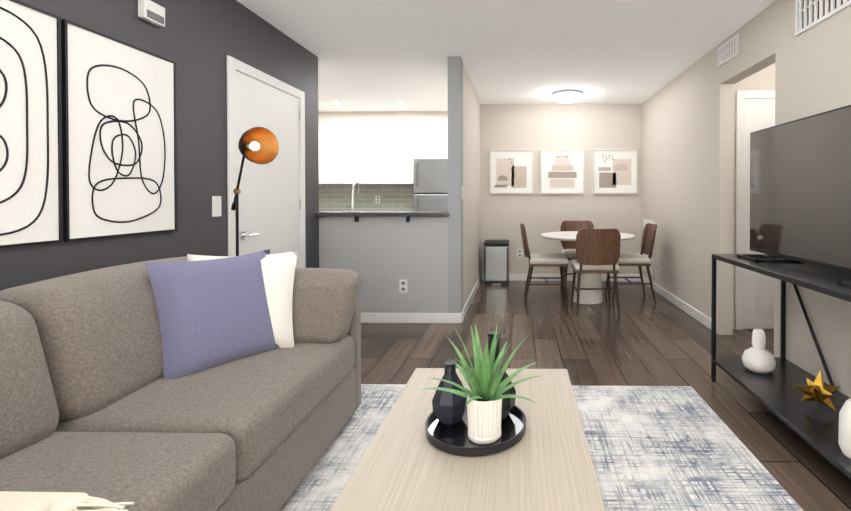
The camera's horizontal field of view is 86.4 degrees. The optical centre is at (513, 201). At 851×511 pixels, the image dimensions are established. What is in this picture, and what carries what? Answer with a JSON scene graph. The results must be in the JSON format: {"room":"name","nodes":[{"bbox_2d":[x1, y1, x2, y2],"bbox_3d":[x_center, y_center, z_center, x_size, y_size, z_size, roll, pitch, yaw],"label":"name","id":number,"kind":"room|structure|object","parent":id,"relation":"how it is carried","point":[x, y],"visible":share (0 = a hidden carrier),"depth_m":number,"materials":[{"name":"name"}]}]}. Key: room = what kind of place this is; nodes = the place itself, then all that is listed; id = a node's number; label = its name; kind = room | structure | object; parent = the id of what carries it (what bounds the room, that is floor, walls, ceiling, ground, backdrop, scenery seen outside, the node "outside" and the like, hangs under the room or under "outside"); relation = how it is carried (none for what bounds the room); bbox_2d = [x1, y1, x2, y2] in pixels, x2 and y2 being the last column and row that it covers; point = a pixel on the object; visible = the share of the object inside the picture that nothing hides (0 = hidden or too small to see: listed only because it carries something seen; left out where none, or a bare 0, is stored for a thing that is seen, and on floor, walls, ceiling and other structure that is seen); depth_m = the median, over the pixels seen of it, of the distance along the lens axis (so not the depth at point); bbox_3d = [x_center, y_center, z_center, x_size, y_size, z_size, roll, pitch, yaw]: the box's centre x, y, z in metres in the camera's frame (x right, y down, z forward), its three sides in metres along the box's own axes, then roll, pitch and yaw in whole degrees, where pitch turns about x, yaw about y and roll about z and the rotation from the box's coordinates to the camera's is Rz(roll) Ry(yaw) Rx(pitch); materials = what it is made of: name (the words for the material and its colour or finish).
{"room":"living room","nodes":[
{"label":"living room","id":0,"kind":"room"},
{"bbox_2d":[0,0,318,290],"bbox_3d":[-1.886,-0.074,0.937,0.100,2.440,6.300,0,1,1],"label":"wall","id":1,"kind":"structure","parent":0,"point":[197,41],"depth_m":2.53,"materials":[{"name":"grey paint"}]},
{"bbox_2d":[0,0,62,247],"bbox_3d":[-1.820,-0.284,1.477,0.016,0.900,0.605,0,1,1],"label":"art","id":2,"kind":"object","parent":1,"relation":"attached to","point":[31,207],"visible":1,"depth_m":1.67,"materials":[{"name":"paper"}]},
{"bbox_2d":[61,19,176,241],"bbox_3d":[-1.810,-0.290,2.085,0.016,0.900,0.578,0,1,1],"label":"art","id":3,"kind":"object","parent":1,"relation":"attached to","point":[119,144],"visible":1,"depth_m":2.02,"materials":[{"name":"paper"}]},
{"bbox_2d":[138,0,164,26],"bbox_3d":[-1.796,-0.942,2.212,0.040,0.100,0.130,0,1,1],"label":"smoke detector","id":4,"kind":"object","parent":1,"relation":"attached to","point":[151,12],"visible":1,"depth_m":2.19,"materials":[{"name":"white plastic"}]},
{"bbox_2d":[212,196,220,216],"bbox_3d":[-1.805,0.028,2.707,0.008,0.125,0.080,0,1,1],"label":"light switch","id":5,"kind":"object","parent":1,"relation":"attached to","point":[216,206],"visible":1,"depth_m":2.70,"materials":[{"name":"white plastic"}]},
{"bbox_2d":[227,55,305,267],"bbox_3d":[-1.769,0.098,3.303,0.061,2.050,0.990,0,1,1],"label":"door","id":6,"kind":"structure","parent":1,"relation":"attached to","point":[272,206],"depth_m":3.23,"materials":[{"name":"white wood"}]},
{"bbox_2d":[318,111,447,130],"bbox_3d":[-1.967,-1.211,6.843,2.795,0.283,0.370,0,1,1],"label":"soffit","id":7,"kind":"structure","parent":0,"point":[392,121],"depth_m":6.66,"materials":[{"name":"beige paint"}]},
{"bbox_2d":[319,216,447,312],"bbox_3d":[-1.192,0.624,4.144,1.190,0.980,0.120,0,1,1],"label":"wall","id":8,"kind":"structure","parent":0,"point":[382,256],"depth_m":4.08,"materials":[{"name":"grey paint"}]},
{"bbox_2d":[316,211,448,221],"bbox_3d":[-1.213,0.138,4.214,1.265,0.090,0.390,0,1,1],"label":"countertop","id":9,"kind":"structure","parent":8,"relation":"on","point":[406,214],"depth_m":4.02,"materials":[{"name":"stone"}]},
{"bbox_2d":[399,280,406,292],"bbox_3d":[-1.008,0.775,4.079,0.075,0.120,0.008,0,1,1],"label":"outlet","id":10,"kind":"object","parent":8,"relation":"attached to","point":[402,286],"visible":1,"depth_m":4.08,"materials":[{"name":"white plastic"}]},
{"bbox_2d":[361,313,459,322],"bbox_3d":[-1.143,1.067,4.077,1.290,0.095,0.012,0,1,1],"label":"baseboard","id":11,"kind":"structure","parent":8,"relation":"attached to","point":[365,317],"depth_m":4.07,"materials":[{"name":"white wood"}]},
{"bbox_2d":[448,56,462,312],"bbox_3d":[-0.536,-0.106,4.144,0.120,2.440,0.165,0,1,1],"label":"column","id":12,"kind":"structure","parent":0,"point":[455,183],"depth_m":4.06,"materials":[{"name":"grey paint"}]},
{"bbox_2d":[463,64,480,306],"bbox_3d":[-0.523,-0.121,5.671,0.130,2.440,2.890,0,1,1],"label":"wall","id":13,"kind":"structure","parent":0,"point":[471,198],"depth_m":5.00,"materials":[{"name":"beige paint"}]},
{"bbox_2d":[237,0,775,111],"bbox_3d":[-0.232,-1.340,2.499,6.800,0.060,9.500,0,1,1],"label":"ceiling","id":14,"kind":"structure","parent":0,"point":[379,55],"depth_m":3.74,"materials":[{"name":"white paint"}]},
{"bbox_2d":[553,90,581,102],"bbox_3d":[0.675,-1.281,5.486,0.360,0.115,0.360,0,1,1],"label":"ceiling light","id":15,"kind":"object","parent":14,"relation":"attached to","point":[566,96],"visible":1,"depth_m":5.37,"materials":[{"name":"glass"}]},
{"bbox_2d":[480,104,641,273],"bbox_3d":[0.648,-0.126,6.178,2.475,2.440,0.100,0,1,1],"label":"wall","id":16,"kind":"structure","parent":0,"point":[588,128],"depth_m":6.13,"materials":[{"name":"beige paint"}]},
{"bbox_2d":[489,149,533,193],"bbox_3d":[-0.023,-0.412,6.121,0.610,0.610,0.030,0,1,1],"label":"art","id":17,"kind":"object","parent":16,"relation":"attached to","point":[511,171],"visible":1,"depth_m":6.12,"materials":[{"name":"paper"}]},
{"bbox_2d":[517,249,522,257],"bbox_3d":[0.094,0.714,6.141,0.075,0.120,0.008,0,1,1],"label":"outlet","id":18,"kind":"object","parent":16,"relation":"attached to","point":[519,253],"visible":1,"depth_m":6.14,"materials":[{"name":"white plastic"}]},
{"bbox_2d":[480,274,638,281],"bbox_3d":[0.636,1.047,6.134,2.175,0.095,0.013,0,1,1],"label":"baseboard","id":19,"kind":"structure","parent":16,"relation":"attached to","point":[512,277],"depth_m":6.13,"materials":[{"name":"white wood"}]},
{"bbox_2d":[540,149,584,193],"bbox_3d":[0.678,-0.412,6.110,0.610,0.610,0.030,0,1,1],"label":"art","id":20,"kind":"object","parent":16,"relation":"attached to","point":[562,171],"visible":1,"depth_m":6.11,"materials":[{"name":"paper"}]},
{"bbox_2d":[593,149,637,193],"bbox_3d":[1.402,-0.412,6.099,0.610,0.610,0.030,0,1,1],"label":"art","id":21,"kind":"object","parent":16,"relation":"attached to","point":[615,171],"visible":1,"depth_m":6.10,"materials":[{"name":"paper"}]},
{"bbox_2d":[361,281,850,510],"bbox_3d":[-0.232,1.160,2.524,6.800,0.060,9.500,0,1,1],"label":"floor","id":22,"kind":"structure","parent":0,"point":[643,340],"depth_m":3.35,"materials":[{"name":"brown wood"}]},
{"bbox_2d":[231,127,278,255],"bbox_3d":[-1.525,0.361,2.526,0.394,1.539,0.351,0,1,1],"label":"floor lamp","id":23,"kind":"object","parent":22,"relation":"on","point":[258,145],"visible":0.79,"depth_m":2.51,"materials":[{"name":"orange metal"}]},
{"bbox_2d":[413,158,447,210],"bbox_3d":[-0.994,0.240,6.569,0.790,1.700,0.856,0,1,1],"label":"fridge","id":24,"kind":"object","parent":22,"relation":"on","point":[430,183],"visible":0.31,"depth_m":6.20,"materials":[{"name":"silver metal"}]},
{"bbox_2d":[484,240,508,284],"bbox_3d":[-0.218,0.809,5.958,0.330,0.575,0.325,0,1,1],"label":"trash can","id":25,"kind":"object","parent":22,"relation":"on","point":[496,262],"visible":1,"depth_m":5.84,"materials":[{"name":"silver plastic"}]},
{"bbox_2d":[279,384,803,510],"bbox_3d":[-0.129,1.135,1.392,2.380,0.010,2.640,0,1,1],"label":"rug","id":26,"kind":"object","parent":22,"relation":"on","point":[668,448],"visible":0.43,"depth_m":1.97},
{"bbox_2d":[0,249,361,510],"bbox_3d":[-1.291,0.681,1.335,1.048,0.896,2.060,0,1,1],"label":"sofa","id":27,"kind":"object","parent":26,"relation":"on","point":[189,382],"visible":1,"depth_m":1.48,"materials":[{"name":"grey fabric"}]},
{"bbox_2d":[0,491,134,510],"bbox_3d":[-1.142,0.637,0.708,0.636,0.070,0.550,0,1,1],"label":"throw blanket","id":28,"kind":"object","parent":27,"relation":"on","point":[9,500],"depth_m":0.95,"materials":[{"name":"beige fabric"}]},
{"bbox_2d":[330,368,605,510],"bbox_3d":[-0.098,0.911,1.278,0.625,0.438,1.117,0,1,1],"label":"coffee table","id":29,"kind":"object","parent":26,"relation":"on","point":[545,463],"visible":0.88,"depth_m":1.17,"materials":[{"name":"white wood"}]},
{"bbox_2d":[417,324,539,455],"bbox_3d":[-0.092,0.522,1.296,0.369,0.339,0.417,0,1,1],"label":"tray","id":30,"kind":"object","parent":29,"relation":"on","point":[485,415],"visible":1,"depth_m":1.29,"materials":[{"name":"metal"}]},
{"bbox_2d":[467,390,501,443],"bbox_3d":[-0.083,0.620,1.292,0.104,0.122,0.104,0,1,1],"label":"planter","id":31,"kind":"object","parent":30,"relation":"on","point":[484,426],"depth_m":1.25,"materials":[{"name":"ceramic"}]},
{"bbox_2d":[417,324,539,405],"bbox_3d":[-0.092,0.465,1.287,0.369,0.225,0.402,0,1,1],"label":"plant","id":32,"kind":"object","parent":31,"relation":"in","point":[489,380],"depth_m":1.30,"materials":[{"name":"green plant"}]},
{"bbox_2d":[520,223,567,303],"bbox_3d":[0.339,0.680,5.011,0.527,0.856,0.440,0,1,1],"label":"dining chair","id":33,"kind":"object","parent":22,"relation":"on","point":[549,260],"visible":1,"depth_m":4.82,"materials":[{"name":"brown wood"}]},
{"bbox_2d":[560,221,593,292],"bbox_3d":[0.821,0.675,5.511,0.440,0.856,0.527,0,1,1],"label":"dining chair","id":34,"kind":"object","parent":22,"relation":"on","point":[568,251],"visible":0.29,"depth_m":5.71,"materials":[{"name":"brown wood"}]},
{"bbox_2d":[541,231,634,303],"bbox_3d":[0.826,0.736,4.954,1.030,0.740,1.030,0,1,1],"label":"dining table","id":35,"kind":"object","parent":22,"relation":"on","point":[590,280],"visible":0.38,"depth_m":4.81,"materials":[{"name":"white wood"}]},
{"bbox_2d":[571,228,620,315],"bbox_3d":[0.835,0.685,4.535,0.440,0.856,0.527,0,1,1],"label":"dining chair","id":36,"kind":"object","parent":22,"relation":"on","point":[597,250],"visible":1,"depth_m":4.33,"materials":[{"name":"brown wood"}]},
{"bbox_2d":[605,223,656,302],"bbox_3d":[1.345,0.680,5.045,0.527,0.856,0.440,0,1,1],"label":"dining chair","id":37,"kind":"object","parent":22,"relation":"on","point":[647,247],"visible":0.71,"depth_m":4.87,"materials":[{"name":"brown wood"}]},
{"bbox_2d":[711,254,850,479],"bbox_3d":[1.462,0.736,1.979,0.453,0.800,1.630,0,1,1],"label":"console table","id":38,"kind":"object","parent":22,"relation":"on","point":[780,396],"visible":0.83,"depth_m":2.22,"materials":[{"name":"black metal"}]},
{"bbox_2d":[742,328,775,373],"bbox_3d":[1.429,0.861,2.585,0.176,0.235,0.176,0,1,1],"label":"vase","id":39,"kind":"object","parent":38,"relation":"in","point":[757,357],"visible":1,"depth_m":2.55,"materials":[{"name":"white ceramic"}]},
{"bbox_2d":[737,105,850,286],"bbox_3d":[1.462,-0.045,2.121,0.260,0.756,1.290,0,1,1],"label":"tv","id":40,"kind":"object","parent":38,"relation":"on","point":[800,190],"visible":1,"depth_m":2.23,"materials":[{"name":"plastic"}]},
{"bbox_2d":[794,370,838,410],"bbox_3d":[1.432,0.880,2.086,0.201,0.156,0.200,0,1,1],"label":"star","id":41,"kind":"object","parent":38,"relation":"in","point":[817,390],"visible":1,"depth_m":2.08,"materials":[{"name":"gold metal"}]},
{"bbox_2d":[838,398,850,458],"bbox_3d":[1.341,0.882,1.727,0.124,0.210,0.124,0,1,1],"label":"decorative vase","id":42,"kind":"object","parent":38,"relation":"in","point":[844,438],"visible":1,"depth_m":1.72,"materials":[{"name":"white ceramic"}]},
{"bbox_3d":[-1.233,0.649,4.522,1.215,0.922,0.625,0,1,1],"label":"base cabinet","id":43,"kind":"object","parent":22,"relation":"on","visible":0},
{"bbox_2d":[352,181,359,210],"bbox_3d":[-1.611,-0.013,4.631,0.108,0.398,0.226,0,1,1],"label":"kitchen faucet","id":44,"kind":"object","parent":43,"relation":"on","point":[355,183],"visible":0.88,"depth_m":4.54,"materials":[{"name":"silver metal"}]},
{"bbox_2d":[641,0,850,397],"bbox_3d":[1.760,-0.084,1.971,0.120,2.440,8.480,0,1,1],"label":"wall","id":45,"kind":"structure","parent":0,"point":[687,174],"depth_m":3.72,"materials":[{"name":"beige paint"}]},
{"bbox_2d":[639,274,710,329],"bbox_3d":[1.740,1.059,4.963,0.013,0.095,2.320,0,1,1],"label":"baseboard","id":46,"kind":"structure","parent":45,"relation":"attached to","point":[700,317],"depth_m":4.53,"materials":[{"name":"white wood"}]},
{"bbox_2d":[718,33,738,66],"bbox_3d":[1.719,-1.205,3.551,0.012,0.160,0.340,0,1,1],"label":"air vent","id":47,"kind":"object","parent":45,"relation":"in","point":[728,50],"visible":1,"depth_m":3.54,"materials":[{"name":"white metal"}]},
{"bbox_2d":[795,0,850,35],"bbox_3d":[1.700,-1.123,2.340,0.012,0.260,0.677,0,1,1],"label":"air vent","id":48,"kind":"object","parent":45,"relation":"in","point":[809,14],"visible":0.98,"depth_m":2.52,"materials":[{"name":"white metal"}]},
{"bbox_2d":[733,63,774,328],"bbox_3d":[2.420,-0.104,3.921,1.140,2.440,0.100,0,1,1],"label":"wall","id":49,"kind":"structure","parent":0,"point":[763,79],"depth_m":3.86,"materials":[{"name":"beige paint"}]},
{"bbox_2d":[735,91,774,329],"bbox_3d":[2.394,0.077,3.844,0.910,2.080,0.059,0,1,1],"label":"door","id":50,"kind":"structure","parent":49,"relation":"attached to","point":[754,291],"depth_m":3.87,"materials":[{"name":"white wood"}]},
{"bbox_3d":[-2.014,-0.135,7.090,2.895,2.440,0.100,0,1,1],"label":"wall","id":51,"kind":"structure","parent":0,"visible":0},
{"bbox_2d":[318,131,341,184],"bbox_3d":[-2.957,-0.668,6.863,0.776,0.800,0.364,0,1,1],"label":"upper cabinet","id":52,"kind":"object","parent":51,"relation":"attached to","point":[330,142],"depth_m":6.68,"materials":[{"name":"white wood"}]},
{"bbox_2d":[319,185,413,211],"bbox_3d":[-2.372,-0.055,7.039,1.940,0.430,0.010,0,1,1],"label":"backsplash","id":53,"kind":"structure","parent":51,"relation":"attached to","point":[339,197],"depth_m":7.03,"materials":[{"name":"tile"}]},
{"bbox_2d":[375,196,379,202],"bbox_3d":[-2.142,-0.034,7.027,0.075,0.120,0.008,0,1,1],"label":"outlet","id":54,"kind":"object","parent":53,"relation":"attached to","point":[377,199],"visible":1,"depth_m":7.02,"materials":[{"name":"white plastic"}]},
{"bbox_2d":[342,131,393,184],"bbox_3d":[-2.181,-0.668,6.851,0.776,0.800,0.364,0,1,1],"label":"upper cabinet","id":55,"kind":"object","parent":51,"relation":"attached to","point":[368,157],"depth_m":6.67,"materials":[{"name":"white wood"}]},
{"bbox_2d":[394,131,417,184],"bbox_3d":[-1.599,-0.668,6.842,0.388,0.800,0.364,0,1,1],"label":"upper cabinet","id":56,"kind":"object","parent":51,"relation":"attached to","point":[405,142],"depth_m":6.66,"materials":[{"name":"white wood"}]},
{"bbox_2d":[418,131,447,157],"bbox_3d":[-0.989,-0.855,6.831,0.832,0.425,0.364,0,1,1],"label":"upper cabinet","id":57,"kind":"object","parent":51,"relation":"attached to","point":[431,144],"depth_m":6.65,"materials":[{"name":"white wood"}]}
]}

